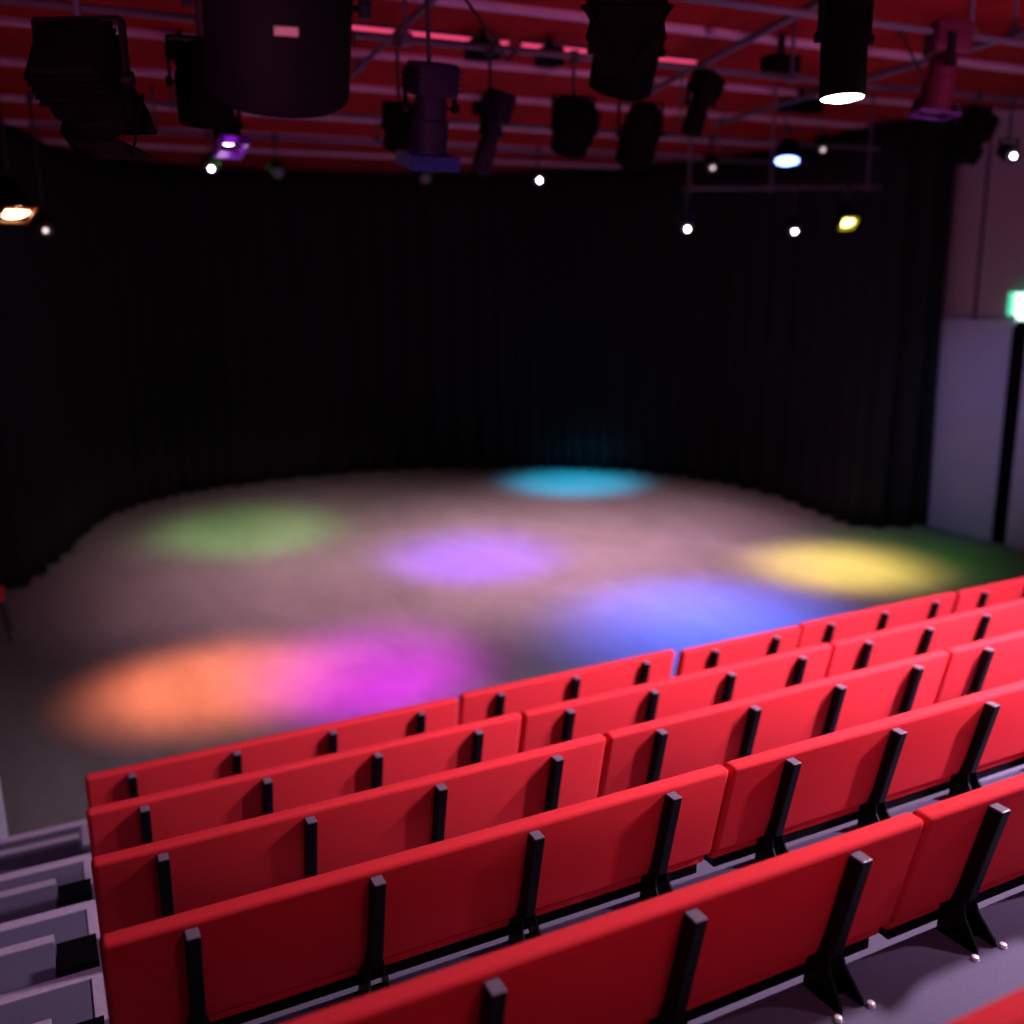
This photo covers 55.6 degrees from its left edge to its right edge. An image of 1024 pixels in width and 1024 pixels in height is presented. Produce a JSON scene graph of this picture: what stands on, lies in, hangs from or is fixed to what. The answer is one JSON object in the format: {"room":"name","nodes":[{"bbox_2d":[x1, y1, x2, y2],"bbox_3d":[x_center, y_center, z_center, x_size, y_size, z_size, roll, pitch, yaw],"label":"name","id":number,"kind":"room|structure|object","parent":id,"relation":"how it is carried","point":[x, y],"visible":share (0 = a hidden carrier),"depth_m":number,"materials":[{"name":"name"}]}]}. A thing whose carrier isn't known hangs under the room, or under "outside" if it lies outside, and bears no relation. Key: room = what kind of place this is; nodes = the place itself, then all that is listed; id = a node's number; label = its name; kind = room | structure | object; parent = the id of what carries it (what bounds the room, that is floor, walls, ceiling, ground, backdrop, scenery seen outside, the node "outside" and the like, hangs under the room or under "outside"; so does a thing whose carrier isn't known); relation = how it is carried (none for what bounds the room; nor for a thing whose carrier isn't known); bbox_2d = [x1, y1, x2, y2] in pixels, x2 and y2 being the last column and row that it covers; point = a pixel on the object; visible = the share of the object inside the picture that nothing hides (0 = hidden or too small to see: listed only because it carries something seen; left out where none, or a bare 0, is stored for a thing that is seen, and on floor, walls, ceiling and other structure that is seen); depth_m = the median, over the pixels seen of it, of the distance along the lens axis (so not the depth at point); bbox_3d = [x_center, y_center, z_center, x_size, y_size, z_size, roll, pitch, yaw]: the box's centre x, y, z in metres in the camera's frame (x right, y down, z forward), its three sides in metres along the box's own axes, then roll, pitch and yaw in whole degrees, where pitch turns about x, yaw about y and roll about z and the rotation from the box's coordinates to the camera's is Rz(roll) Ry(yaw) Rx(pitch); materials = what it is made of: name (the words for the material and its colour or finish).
{"room":"auditorium","nodes":[
{"label":"auditorium","id":0,"kind":"room"},
{"bbox_2d":[0,102,37,223],"bbox_3d":[-3.749,-2.749,7.171,0.295,1.179,0.291,12,18,43],"label":"can","id":1,"kind":"object","parent":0,"point":[14,204],"visible":1,"depth_m":7.21,"materials":[{"name":"black metal"}]},
{"bbox_2d":[0,853,94,898],"bbox_3d":[1.886,1.583,6.865,14.060,0.274,0.869,-7,15,-25],"label":"tier","id":2,"kind":"object","parent":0,"point":[77,868],"visible":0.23,"depth_m":5.14,"materials":[{"name":"grey carpet"}]},
{"bbox_2d":[0,878,92,923],"bbox_3d":[-3.200,2.081,4.216,2.560,0.129,0.481,-7,15,-25],"label":"step","id":3,"kind":"structure","parent":2,"relation":"on","point":[40,897],"depth_m":4.75,"materials":[{"name":"grey carpet"}]},
{"bbox_2d":[85,697,457,807],"bbox_3d":[-1.341,1.504,5.722,2.142,0.510,0.360,-7,15,-25],"label":"upholstered bench","id":4,"kind":"object","parent":2,"relation":"on","point":[177,771],"visible":0.37,"depth_m":5.53,"materials":[{"name":"red fabric"}]},
{"bbox_2d":[457,649,674,724],"bbox_3d":[0.363,1.281,6.564,1.615,0.510,0.360,-7,15,-25],"label":"upholstered bench","id":5,"kind":"object","parent":2,"relation":"on","point":[519,696],"visible":0.38,"depth_m":6.39,"materials":[{"name":"red fabric"}]},
{"bbox_2d":[675,625,800,675],"bbox_3d":[1.615,1.133,7.112,1.065,0.510,0.360,-7,15,-25],"label":"upholstered bench","id":6,"kind":"object","parent":2,"relation":"on","point":[717,654],"visible":0.34,"depth_m":6.96,"materials":[{"name":"red fabric"}]},
{"bbox_2d":[796,592,955,648],"bbox_3d":[2.841,0.973,7.717,1.615,0.510,0.360,-7,15,-25],"label":"upholstered bench","id":7,"kind":"object","parent":2,"relation":"on","point":[833,628],"visible":0.41,"depth_m":7.54,"materials":[{"name":"red fabric"}]},
{"bbox_2d":[950,577,1023,614],"bbox_3d":[4.577,0.758,8.520,2.165,0.510,0.360,-7,15,-25],"label":"upholstered bench","id":8,"kind":"object","parent":2,"relation":"on","point":[1010,590],"visible":0.21,"depth_m":8.06,"materials":[{"name":"red fabric"}]},
{"bbox_2d":[0,899,101,965],"bbox_3d":[2.261,1.513,6.054,14.060,0.274,0.869,-7,15,-25],"label":"tier","id":9,"kind":"object","parent":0,"point":[78,920],"visible":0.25,"depth_m":4.33,"materials":[{"name":"grey carpet"}]},
{"bbox_2d":[0,933,99,994],"bbox_3d":[-2.826,2.011,3.405,2.560,0.129,0.481,-7,15,-25],"label":"step","id":10,"kind":"structure","parent":9,"relation":"on","point":[32,962],"depth_m":3.94,"materials":[{"name":"grey carpet"}]},
{"bbox_2d":[86,712,520,857],"bbox_3d":[-0.964,1.433,4.912,2.158,0.510,0.360,-7,15,-25],"label":"upholstered bench","id":11,"kind":"object","parent":9,"relation":"on","point":[137,821],"visible":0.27,"depth_m":4.72,"materials":[{"name":"red fabric"}]},
{"bbox_2d":[517,643,831,752],"bbox_3d":[1.000,1.186,5.840,2.186,0.510,0.360,-7,15,-25],"label":"upholstered bench","id":12,"kind":"object","parent":9,"relation":"on","point":[600,713],"visible":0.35,"depth_m":5.65,"materials":[{"name":"red fabric"}]},
{"bbox_2d":[824,598,1023,677],"bbox_3d":[2.976,0.937,6.774,2.186,0.510,0.360,-7,15,-25],"label":"upholstered bench","id":13,"kind":"object","parent":9,"relation":"on","point":[850,654],"visible":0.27,"depth_m":6.51,"materials":[{"name":"red fabric"}]},
{"bbox_2d":[0,466,1023,836],"bbox_3d":[0.538,1.386,9.829,14.200,0.200,22.200,-7,15,-25],"label":"floor","id":14,"kind":"structure","parent":0,"point":[184,623],"depth_m":11.29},
{"bbox_2d":[0,784,7,838],"bbox_3d":[-3.433,1.953,6.135,0.400,0.500,0.050,-7,15,-25],"label":"panel","id":15,"kind":"object","parent":14,"relation":"on","point":[3,827],"visible":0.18,"depth_m":6.20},
{"bbox_2d":[0,585,12,641],"bbox_3d":[-5.483,0.875,9.948,0.540,0.922,0.440,-7,15,-25],"label":"chair","id":16,"kind":"object","parent":14,"relation":"on","point":[1,586],"visible":1,"depth_m":9.96,"materials":[{"name":"red fabric"}]},
{"bbox_2d":[0,819,90,854],"bbox_3d":[1.512,1.644,7.673,14.060,0.253,0.869,-7,15,-25],"label":"tier","id":17,"kind":"object","parent":14,"relation":"on","point":[81,827],"visible":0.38,"depth_m":5.95,"materials":[{"name":"grey carpet"}]},
{"bbox_2d":[0,833,80,874],"bbox_3d":[-3.593,2.154,5.019,2.520,0.129,0.481,-7,15,-25],"label":"step","id":18,"kind":"structure","parent":17,"relation":"on","point":[56,849],"depth_m":5.55,"materials":[{"name":"grey carpet"}]},
{"bbox_2d":[0,0,1023,175],"bbox_3d":[0.453,-4.183,8.524,14.200,0.160,22.200,-7,15,-25],"label":"ceiling","id":19,"kind":"structure","parent":0,"point":[991,17],"depth_m":10.05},
{"bbox_2d":[164,30,187,61],"bbox_3d":[-2.703,-3.790,7.887,0.220,0.220,0.180,-7,15,-25],"label":"stage light","id":20,"kind":"object","parent":19,"relation":"attached to","point":[174,44],"visible":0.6,"depth_m":7.80,"materials":[{"name":"black metal"}]},
{"bbox_2d":[39,139,621,167],"bbox_3d":[-2.902,-5.567,15.088,14.060,0.040,0.120,-7,15,-25],"label":"ceiling beam","id":21,"kind":"structure","parent":19,"relation":"attached to","point":[64,142],"depth_m":15.03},
{"bbox_2d":[3,119,731,158],"bbox_3d":[-2.200,-5.250,13.686,14.060,0.040,0.140,-7,15,-25],"label":"ceiling beam","id":22,"kind":"structure","parent":19,"relation":"attached to","point":[8,121],"depth_m":13.27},
{"bbox_2d":[350,0,437,78],"bbox_3d":[-0.656,-3.507,6.752,0.076,0.314,5.441,-5,14,-18],"label":"pipe","id":23,"kind":"object","parent":19,"relation":"hanging from","point":[360,65],"visible":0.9,"depth_m":7.82,"materials":[{"name":"metal"}]},
{"bbox_2d":[0,94,800,146],"bbox_3d":[-1.453,-4.912,12.197,14.060,0.040,0.120,-7,15,-25],"label":"ceiling beam","id":24,"kind":"structure","parent":19,"relation":"attached to","point":[2,96],"depth_m":12.50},
{"bbox_2d":[27,85,809,165],"bbox_3d":[-0.275,-4.569,11.610,10.000,0.475,0.070,-7,15,-25],"label":"pipe","id":25,"kind":"object","parent":19,"relation":"hanging from","point":[377,141],"visible":0.5,"depth_m":10.98,"materials":[{"name":"metal"}]},
{"bbox_2d":[200,130,220,174],"bbox_3d":[-3.212,-3.813,10.298,0.210,0.451,0.230,-6,14,-20],"label":"can","id":26,"kind":"object","parent":25,"relation":"hanging from","point":[210,165],"visible":0.91,"depth_m":10.26,"materials":[{"name":"black metal"}]},
{"bbox_2d":[266,133,285,178],"bbox_3d":[-2.583,-3.882,10.598,0.210,0.471,0.230,-6,14,-20],"label":"can","id":27,"kind":"object","parent":25,"relation":"hanging from","point":[276,169],"visible":1,"depth_m":10.57,"materials":[{"name":"black metal"}]},
{"bbox_2d":[415,171,432,183],"bbox_3d":[-1.030,-4.078,11.332,0.210,0.471,0.230,-5,14,-17],"label":"can","id":28,"kind":"object","parent":25,"relation":"hanging from","point":[425,177],"visible":0.6,"depth_m":11.30,"materials":[{"name":"black metal"}]},
{"bbox_2d":[530,147,546,185],"bbox_3d":[0.325,-4.259,11.971,0.210,0.450,0.230,-3,13,-7],"label":"can","id":29,"kind":"object","parent":25,"relation":"hanging from","point":[538,176],"visible":1,"depth_m":11.94,"materials":[{"name":"black metal"}]},
{"bbox_2d":[352,21,510,44],"bbox_3d":[-0.691,-3.927,7.951,1.500,0.053,0.060,-7,15,-25],"label":"light strip","id":30,"kind":"object","parent":19,"relation":"attached to","point":[364,26],"visible":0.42,"depth_m":7.92,"materials":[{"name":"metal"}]},
{"bbox_2d":[0,58,873,128],"bbox_3d":[-0.640,-4.544,10.576,14.060,0.040,0.100,-7,15,-25],"label":"ceiling beam","id":31,"kind":"structure","parent":19,"relation":"attached to","point":[3,61],"depth_m":10.98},
{"bbox_2d":[3,120,917,174],"bbox_3d":[-1.986,-5.329,14.098,13.790,0.035,7.362,-5,14,-18],"label":"track","id":32,"kind":"object","parent":31,"relation":"attached to","point":[890,122],"visible":0.69,"depth_m":16.67,"materials":[{"name":"black metal"}]},
{"bbox_2d":[0,123,100,589],"bbox_3d":[-6.388,-1.878,11.723,1.059,5.465,5.431,1,13,8],"label":"stage curtain","id":33,"kind":"object","parent":32,"relation":"hanging from","point":[49,498],"visible":0.91,"depth_m":12.54,"materials":[{"name":"fabric"}]},
{"bbox_2d":[55,149,289,520],"bbox_3d":[-5.644,-2.930,16.165,0.757,5.465,3.982,8,16,34],"label":"stage curtain","id":34,"kind":"object","parent":32,"relation":"hanging from","point":[173,275],"visible":0.94,"depth_m":16.41,"materials":[{"name":"fabric"}]},
{"bbox_2d":[269,172,460,478],"bbox_3d":[-2.668,-3.439,18.143,3.306,5.465,0.385,-5,14,-16],"label":"stage curtain","id":35,"kind":"object","parent":32,"relation":"hanging from","point":[365,265],"visible":0.99,"depth_m":18.13,"materials":[{"name":"fabric"}]},
{"bbox_2d":[453,169,636,470],"bbox_3d":[0.638,-3.526,18.297,3.367,5.465,0.355,1,13,10],"label":"stage curtain","id":36,"kind":"object","parent":32,"relation":"hanging from","point":[545,273],"visible":0.98,"depth_m":18.28,"materials":[{"name":"fabric"}]},
{"bbox_2d":[633,147,800,495],"bbox_3d":[3.482,-3.200,16.720,0.450,5.465,3.438,-12,17,-38],"label":"stage curtain","id":37,"kind":"object","parent":32,"relation":"hanging from","point":[714,303],"visible":0.91,"depth_m":16.79,"materials":[{"name":"fabric"}]},
{"bbox_2d":[783,123,956,527],"bbox_3d":[4.873,-2.611,14.120,0.889,5.465,2.475,-12,17,-38],"label":"stage curtain","id":38,"kind":"object","parent":32,"relation":"hanging from","point":[869,297],"visible":0.96,"depth_m":13.73,"materials":[{"name":"fabric"}]},
{"bbox_2d":[33,61,880,150],"bbox_3d":[0.296,-4.335,10.465,10.000,0.425,0.070,-7,15,-25],"label":"pipe","id":39,"kind":"object","parent":19,"relation":"hanging from","point":[171,104],"visible":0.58,"depth_m":10.49,"materials":[{"name":"metal"}]},
{"bbox_2d":[25,91,57,237],"bbox_3d":[-4.163,-3.038,8.514,0.210,1.218,0.230,-7,15,-25],"label":"can","id":40,"kind":"object","parent":39,"relation":"hanging from","point":[45,227],"visible":0.94,"depth_m":8.54,"materials":[{"name":"black metal"}]},
{"bbox_2d":[702,135,719,172],"bbox_3d":[2.368,-4.247,11.512,0.210,0.426,0.228,-2,13,-3],"label":"can","id":41,"kind":"object","parent":39,"relation":"hanging from","point":[710,161],"visible":1,"depth_m":11.49,"materials":[{"name":"black metal"}]},
{"bbox_2d":[774,125,803,165],"bbox_3d":[3.402,-4.526,11.968,0.324,0.460,0.325,-8,15,-27],"label":"can","id":42,"kind":"object","parent":39,"relation":"hanging from","point":[787,153],"visible":0.89,"depth_m":11.90,"materials":[{"name":"black metal"}]},
{"bbox_2d":[813,127,829,153],"bbox_3d":[3.890,-4.661,12.176,0.208,0.327,0.211,-13,18,-41],"label":"can","id":43,"kind":"object","parent":39,"relation":"hanging from","point":[822,147],"visible":1,"depth_m":12.14,"materials":[{"name":"black metal"}]},
{"bbox_2d":[472,93,484,115],"bbox_3d":[-0.308,-4.473,10.645,0.220,0.220,0.180,-7,15,-25],"label":"control box","id":44,"kind":"object","parent":19,"relation":"attached to","point":[476,105],"visible":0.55,"depth_m":10.59,"materials":[{"name":"black metal"}]},
{"bbox_2d":[464,30,500,61],"bbox_3d":[-0.247,-3.858,8.018,0.260,0.220,0.180,-7,15,-25],"label":"control box","id":45,"kind":"object","parent":19,"relation":"attached to","point":[470,55],"visible":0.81,"depth_m":7.97,"materials":[{"name":"black metal"}]},
{"bbox_2d":[0,16,1016,114],"bbox_3d":[0.018,-4.246,9.262,14.060,0.040,0.090,-7,15,-25],"label":"ceiling beam","id":46,"kind":"structure","parent":19,"relation":"attached to","point":[10,21],"depth_m":9.18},
{"bbox_2d":[0,0,1023,102],"bbox_3d":[1.027,-3.564,7.239,13.800,0.475,0.070,-7,15,-25],"label":"pipe","id":47,"kind":"object","parent":19,"relation":"hanging from","point":[408,39],"visible":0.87,"depth_m":6.65,"materials":[{"name":"metal"}]},
{"bbox_2d":[211,109,251,160],"bbox_3d":[-1.784,-2.629,6.008,0.233,0.840,0.267,-11,17,-38],"label":"can","id":48,"kind":"object","parent":47,"relation":"hanging from","point":[229,138],"visible":0.38,"depth_m":6.04,"materials":[{"name":"black metal"}]},
{"bbox_2d":[380,32,413,152],"bbox_3d":[-0.764,-2.808,6.521,0.268,0.757,0.309,-6,14,-21],"label":"lantern","id":49,"kind":"object","parent":47,"relation":"hanging from","point":[395,122],"visible":0.7,"depth_m":6.48,"materials":[{"name":"black metal"}]},
{"bbox_2d":[464,0,518,61],"bbox_3d":[-0.091,-2.861,5.814,0.172,0.256,2.143,2,13,11],"label":"cable","id":50,"kind":"object","parent":47,"relation":"hanging from","point":[468,3],"visible":1,"depth_m":5.33,"materials":[{"name":"black metal"}]},
{"bbox_2d":[471,41,517,174],"bbox_3d":[-0.147,-2.827,6.815,0.343,0.872,0.233,8,16,34],"label":"lantern","id":51,"kind":"object","parent":47,"relation":"hanging from","point":[498,105],"visible":1,"depth_m":6.76,"materials":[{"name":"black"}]},
{"bbox_2d":[550,50,602,158],"bbox_3d":[0.448,-2.968,7.095,0.361,0.742,0.414,-6,14,-19],"label":"lantern","id":52,"kind":"object","parent":47,"relation":"hanging from","point":[574,125],"visible":1,"depth_m":7.02,"materials":[{"name":"black metal"}]},
{"bbox_2d":[615,100,664,170],"bbox_3d":[0.966,-3.009,7.363,0.384,0.801,0.445,-4,14,-14],"label":"can","id":53,"kind":"object","parent":47,"relation":"hanging from","point":[641,130],"visible":0.93,"depth_m":7.29,"materials":[{"name":"black metal"}]},
{"bbox_2d":[665,70,682,135],"bbox_3d":[1.479,-3.758,9.254,0.208,0.266,3.761,0,13,3],"label":"cable","id":54,"kind":"object","parent":47,"relation":"hanging from","point":[681,80],"visible":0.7,"depth_m":8.09,"materials":[{"name":"black rubber"}]},
{"bbox_2d":[681,63,726,136],"bbox_3d":[1.466,-3.200,7.539,0.268,0.524,0.391,-6,14,-22],"label":"lantern","id":55,"kind":"object","parent":47,"relation":"hanging from","point":[706,86],"visible":1,"depth_m":7.46,"materials":[{"name":"black metal"}]},
{"bbox_2d":[892,30,921,92],"bbox_3d":[2.935,-3.276,7.209,0.216,0.176,2.480,4,14,20],"label":"cable","id":56,"kind":"object","parent":47,"relation":"hanging from","point":[899,32],"visible":0.98,"depth_m":6.75,"materials":[{"name":"black rubber"}]},
{"bbox_2d":[902,97,959,159],"bbox_3d":[3.685,-3.442,8.595,0.361,0.600,0.463,-6,14,-19],"label":"lantern","id":57,"kind":"object","parent":47,"relation":"hanging from","point":[921,139],"visible":0.67,"depth_m":8.57,"materials":[{"name":"black metal"}]},
{"bbox_2d":[944,91,1000,165],"bbox_3d":[4.210,-3.504,8.901,0.338,0.635,0.453,-4,14,-15],"label":"lantern","id":58,"kind":"object","parent":47,"relation":"hanging from","point":[976,124],"visible":1,"depth_m":8.80,"materials":[{"name":"black metal"}]},
{"bbox_2d":[995,95,1020,163],"bbox_3d":[4.645,-3.560,9.046,0.210,0.605,0.229,-2,13,-4],"label":"can","id":59,"kind":"object","parent":47,"relation":"hanging from","point":[1009,153],"visible":1,"depth_m":9.03,"materials":[{"name":"black metal"}]},
{"bbox_2d":[535,37,563,67],"bbox_3d":[0.319,-3.930,8.286,0.200,0.220,0.180,-7,15,-25],"label":"control box","id":60,"kind":"object","parent":19,"relation":"attached to","point":[546,62],"visible":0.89,"depth_m":8.24,"materials":[{"name":"black metal"}]},
{"bbox_2d":[519,39,698,63],"bbox_3d":[0.903,-4.128,8.705,1.850,0.053,0.060,-7,15,-25],"label":"light strip","id":61,"kind":"object","parent":19,"relation":"attached to","point":[525,42],"visible":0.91,"depth_m":8.52,"materials":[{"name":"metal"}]},
{"bbox_2d":[398,0,1023,72],"bbox_3d":[0.809,-3.889,7.684,14.060,0.040,0.100,-7,15,-25],"label":"ceiling beam","id":62,"kind":"structure","parent":19,"relation":"attached to","point":[477,4],"depth_m":8.00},
{"bbox_2d":[651,0,818,94],"bbox_3d":[1.877,-3.673,7.413,0.084,0.368,6.296,-3,13,-8],"label":"pipe","id":63,"kind":"object","parent":19,"relation":"hanging from","point":[813,5],"visible":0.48,"depth_m":7.66,"materials":[{"name":"metal"}]},
{"bbox_2d":[760,32,800,73],"bbox_3d":[2.287,-3.900,8.252,0.300,0.320,0.180,-7,15,-25],"label":"stage light","id":64,"kind":"object","parent":19,"relation":"attached to","point":[779,62],"visible":0.88,"depth_m":8.20,"materials":[{"name":"black metal"}]},
{"bbox_2d":[682,85,881,191],"bbox_3d":[2.998,-4.052,10.571,2.473,1.104,0.078,-5,14,-16],"label":"pipe","id":65,"kind":"object","parent":19,"relation":"hanging from","point":[866,186],"visible":0.95,"depth_m":10.59,"materials":[{"name":"metal"}]},
{"bbox_2d":[676,185,695,233],"bbox_3d":[1.869,-3.236,10.385,0.210,0.505,0.229,-1,13,1],"label":"can","id":66,"kind":"object","parent":65,"relation":"hanging from","point":[686,223],"visible":1,"depth_m":10.37,"materials":[{"name":"black metal"}]},
{"bbox_2d":[783,184,803,235],"bbox_3d":[3.133,-3.349,10.765,0.210,0.557,0.228,0,13,4],"label":"can","id":67,"kind":"object","parent":65,"relation":"hanging from","point":[793,225],"visible":1,"depth_m":10.75,"materials":[{"name":"black metal"}]},
{"bbox_2d":[835,184,859,229],"bbox_3d":[3.769,-3.433,10.920,0.233,0.502,0.281,-2,13,-7],"label":"can","id":68,"kind":"object","parent":65,"relation":"hanging from","point":[846,215],"visible":1,"depth_m":10.91,"materials":[{"name":"black metal"}]},
{"bbox_2d":[778,89,823,114],"bbox_3d":[3.181,-4.522,10.670,0.500,0.240,0.180,-7,15,-25],"label":"control box","id":69,"kind":"object","parent":19,"relation":"attached to","point":[811,106],"visible":0.69,"depth_m":10.62,"materials":[{"name":"black metal"}]},
{"bbox_2d":[674,0,1023,46],"bbox_3d":[1.774,-3.202,5.756,13.800,0.525,0.070,-7,15,-25],"label":"pipe","id":70,"kind":"object","parent":19,"relation":"hanging from","point":[736,4],"visible":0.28,"depth_m":6.00,"materials":[{"name":"metal"}]},
{"bbox_2d":[165,0,233,128],"bbox_3d":[-1.421,-2.192,4.407,0.307,0.871,0.308,6,15,27],"label":"can","id":71,"kind":"object","parent":70,"relation":"hanging from","point":[196,107],"visible":0.66,"depth_m":4.37,"materials":[{"name":"black metal"}]},
{"bbox_2d":[396,0,463,172],"bbox_3d":[-0.424,-2.244,4.891,0.303,1.020,0.358,-7,15,-25],"label":"lantern","id":72,"kind":"object","parent":70,"relation":"hanging from","point":[432,83],"visible":1,"depth_m":4.87,"materials":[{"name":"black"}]},
{"bbox_2d":[587,7,665,100],"bbox_3d":[0.622,-2.580,5.353,0.429,0.608,0.441,5,14,22],"label":"can","id":73,"kind":"object","parent":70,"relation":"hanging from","point":[634,87],"visible":0.44,"depth_m":5.31,"materials":[{"name":"black metal"}]},
{"bbox_2d":[905,18,976,121],"bbox_3d":[2.805,-2.889,6.348,0.322,0.593,0.314,-1,13,1],"label":"lantern","id":74,"kind":"object","parent":70,"relation":"hanging from","point":[952,39],"visible":0.99,"depth_m":6.28,"materials":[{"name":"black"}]},
{"bbox_2d":[712,0,1023,126],"bbox_3d":[3.103,-4.158,9.401,0.082,0.368,5.556,-4,13,-12],"label":"pipe","id":75,"kind":"object","parent":19,"relation":"hanging from","point":[1014,32],"visible":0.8,"depth_m":8.53,"materials":[{"name":"metal"}]},
{"bbox_3d":[2.784,-2.721,3.746,13.800,0.575,0.070,-7,15,-25],"label":"pipe","id":76,"kind":"object","parent":19,"relation":"hanging from","visible":0},
{"bbox_2d":[180,0,371,118],"bbox_3d":[-0.593,-1.543,2.358,0.441,1.124,0.456,4,14,20],"label":"stage light","id":77,"kind":"object","parent":76,"relation":"hanging from","point":[281,59],"visible":1,"depth_m":2.34,"materials":[{"name":"black metal"}]},
{"bbox_3d":[2.389,-2.924,4.529,13.800,0.525,0.070,-7,15,-25],"label":"pipe","id":78,"kind":"object","parent":19,"relation":"hanging from","visible":0},
{"bbox_2d":[23,0,157,169],"bbox_3d":[-1.335,-1.696,3.000,0.303,1.197,0.447,-1,13,1],"label":"lantern","id":79,"kind":"object","parent":78,"relation":"hanging from","point":[78,67],"visible":1,"depth_m":2.96,"materials":[{"name":"black metal"}]},
{"bbox_2d":[580,0,674,74],"bbox_3d":[0.448,-2.121,3.750,0.407,0.766,0.394,-1,13,0],"label":"lantern","id":80,"kind":"object","parent":78,"relation":"hanging from","point":[624,37],"visible":1,"depth_m":3.77,"materials":[{"name":"black metal"}]},
{"bbox_2d":[813,0,874,103],"bbox_3d":[1.454,-2.220,4.221,0.227,0.817,0.219,7,15,31],"label":"stage light","id":81,"kind":"object","parent":78,"relation":"hanging from","point":[844,34],"visible":1,"depth_m":4.19,"materials":[{"name":"black metal"}]},
{"bbox_2d":[0,764,1023,1023],"bbox_3d":[2.635,1.443,5.242,14.060,0.274,0.869,-7,15,-25],"label":"tier","id":82,"kind":"object","parent":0,"point":[78,997],"visible":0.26,"depth_m":3.56,"materials":[{"name":"grey carpet"}]},
{"bbox_2d":[33,1015,104,1023],"bbox_3d":[-2.451,1.940,2.594,2.560,0.129,0.481,-7,15,-25],"label":"step","id":83,"kind":"structure","parent":82,"relation":"on","point":[98,1020],"depth_m":3.29,"materials":[{"name":"grey carpet"}]},
{"bbox_2d":[91,734,605,937],"bbox_3d":[-0.589,1.363,4.101,2.160,0.510,0.360,-7,15,-25],"label":"upholstered bench","id":84,"kind":"object","parent":82,"relation":"on","point":[137,885],"visible":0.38,"depth_m":3.91,"materials":[{"name":"red fabric"}]},
{"bbox_2d":[597,650,948,797],"bbox_3d":[1.374,1.115,5.029,2.188,0.510,0.360,-7,15,-25],"label":"upholstered bench","id":85,"kind":"object","parent":82,"relation":"on","point":[644,753],"visible":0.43,"depth_m":4.84,"materials":[{"name":"red fabric"}]},
{"bbox_2d":[932,630,1023,704],"bbox_3d":[3.350,0.866,5.963,2.188,0.510,0.360,-7,15,-25],"label":"upholstered bench","id":86,"kind":"object","parent":82,"relation":"on","point":[989,663],"visible":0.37,"depth_m":5.50,"materials":[{"name":"red fabric"}]},
{"bbox_2d":[260,768,1023,1023],"bbox_3d":[3.010,1.372,4.431,14.060,0.274,0.869,-7,15,-25],"label":"tier","id":87,"kind":"object","parent":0,"point":[877,942],"depth_m":3.41,"materials":[{"name":"grey carpet"}]},
{"bbox_2d":[99,765,727,1023],"bbox_3d":[-0.215,1.292,3.290,2.160,0.510,0.360,-7,15,-25],"label":"upholstered bench","id":88,"kind":"object","parent":87,"relation":"on","point":[242,959],"visible":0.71,"depth_m":3.13,"materials":[{"name":"red fabric"}]},
{"bbox_2d":[703,680,1023,866],"bbox_3d":[1.749,1.045,4.218,2.188,0.510,0.360,-7,15,-25],"label":"upholstered bench","id":89,"kind":"object","parent":87,"relation":"on","point":[773,798],"visible":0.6,"depth_m":3.98,"materials":[{"name":"red fabric"}]},
{"bbox_2d":[702,891,1023,1023],"bbox_3d":[3.385,1.302,3.620,14.060,0.274,0.869,-7,15,-25],"label":"tier","id":90,"kind":"object","parent":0,"point":[926,977],"depth_m":2.84,"materials":[{"name":"grey carpet"}]},
{"bbox_2d":[281,813,922,1023],"bbox_3d":[0.160,1.222,2.479,2.167,0.510,0.360,-7,15,-25],"label":"upholstered bench","id":91,"kind":"object","parent":90,"relation":"on","point":[686,954],"visible":1,"depth_m":2.50,"materials":[{"name":"red fabric"}]},
{"bbox_2d":[878,773,1023,961],"bbox_3d":[2.123,0.974,3.407,2.195,0.510,0.360,-7,15,-25],"label":"upholstered bench","id":92,"kind":"object","parent":90,"relation":"on","point":[969,850],"visible":0.77,"depth_m":2.95,"materials":[{"name":"red fabric"}]},
{"bbox_2d":[942,109,1023,320],"bbox_3d":[6.810,-2.204,12.159,0.140,5.540,22.200,-7,15,-25],"label":"wall","id":93,"kind":"structure","parent":0,"point":[1002,257],"depth_m":12.76,"materials":[{"name":"paint"}]},
{"bbox_2d":[927,318,1015,541],"bbox_3d":[6.221,-1.163,13.430,0.075,2.950,1.370,-7,15,-25],"label":"door","id":94,"kind":"structure","parent":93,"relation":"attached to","point":[974,354],"depth_m":13.29,"materials":[{"name":"paint"}]},
{"bbox_2d":[973,135,992,318],"bbox_3d":[6.217,-3.859,12.793,0.017,2.590,0.030,-7,15,-25],"label":"trim","id":95,"kind":"structure","parent":93,"relation":"attached to","point":[990,139],"depth_m":12.81,"materials":[{"name":"black"}]},
{"bbox_2d":[991,321,1023,544],"bbox_3d":[6.564,-1.014,12.774,0.050,2.950,0.220,-7,15,-25],"label":"trim","id":96,"kind":"structure","parent":93,"relation":"attached to","point":[1016,361],"depth_m":12.76,"materials":[{"name":"black"}]},
{"bbox_2d":[1005,368,1023,549],"bbox_3d":[6.931,-0.842,12.015,0.075,2.950,1.500,-7,15,-25],"label":"wall panel","id":97,"kind":"object","parent":93,"relation":"attached to","point":[1014,532],"visible":1,"depth_m":12.73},
{"bbox_2d":[1007,292,1023,319],"bbox_3d":[6.526,-2.608,12.302,0.158,0.350,0.440,-7,15,-25],"label":"exit sign","id":98,"kind":"object","parent":93,"relation":"attached to","point":[1016,299],"visible":1,"depth_m":12.34,"materials":[{"name":"green"}]},
{"bbox_3d":[3.759,1.231,2.809,14.060,0.274,0.869,-7,15,-25],"label":"tier","id":99,"kind":"object","parent":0,"visible":0},
{"bbox_2d":[948,987,1023,1023],"bbox_3d":[0.536,1.119,1.655,2.160,0.580,0.371,-7,15,-25],"label":"upholstered bench","id":100,"kind":"object","parent":99,"relation":"on","point":[1009,1009],"visible":1,"depth_m":1.60,"materials":[{"name":"red fabric"}]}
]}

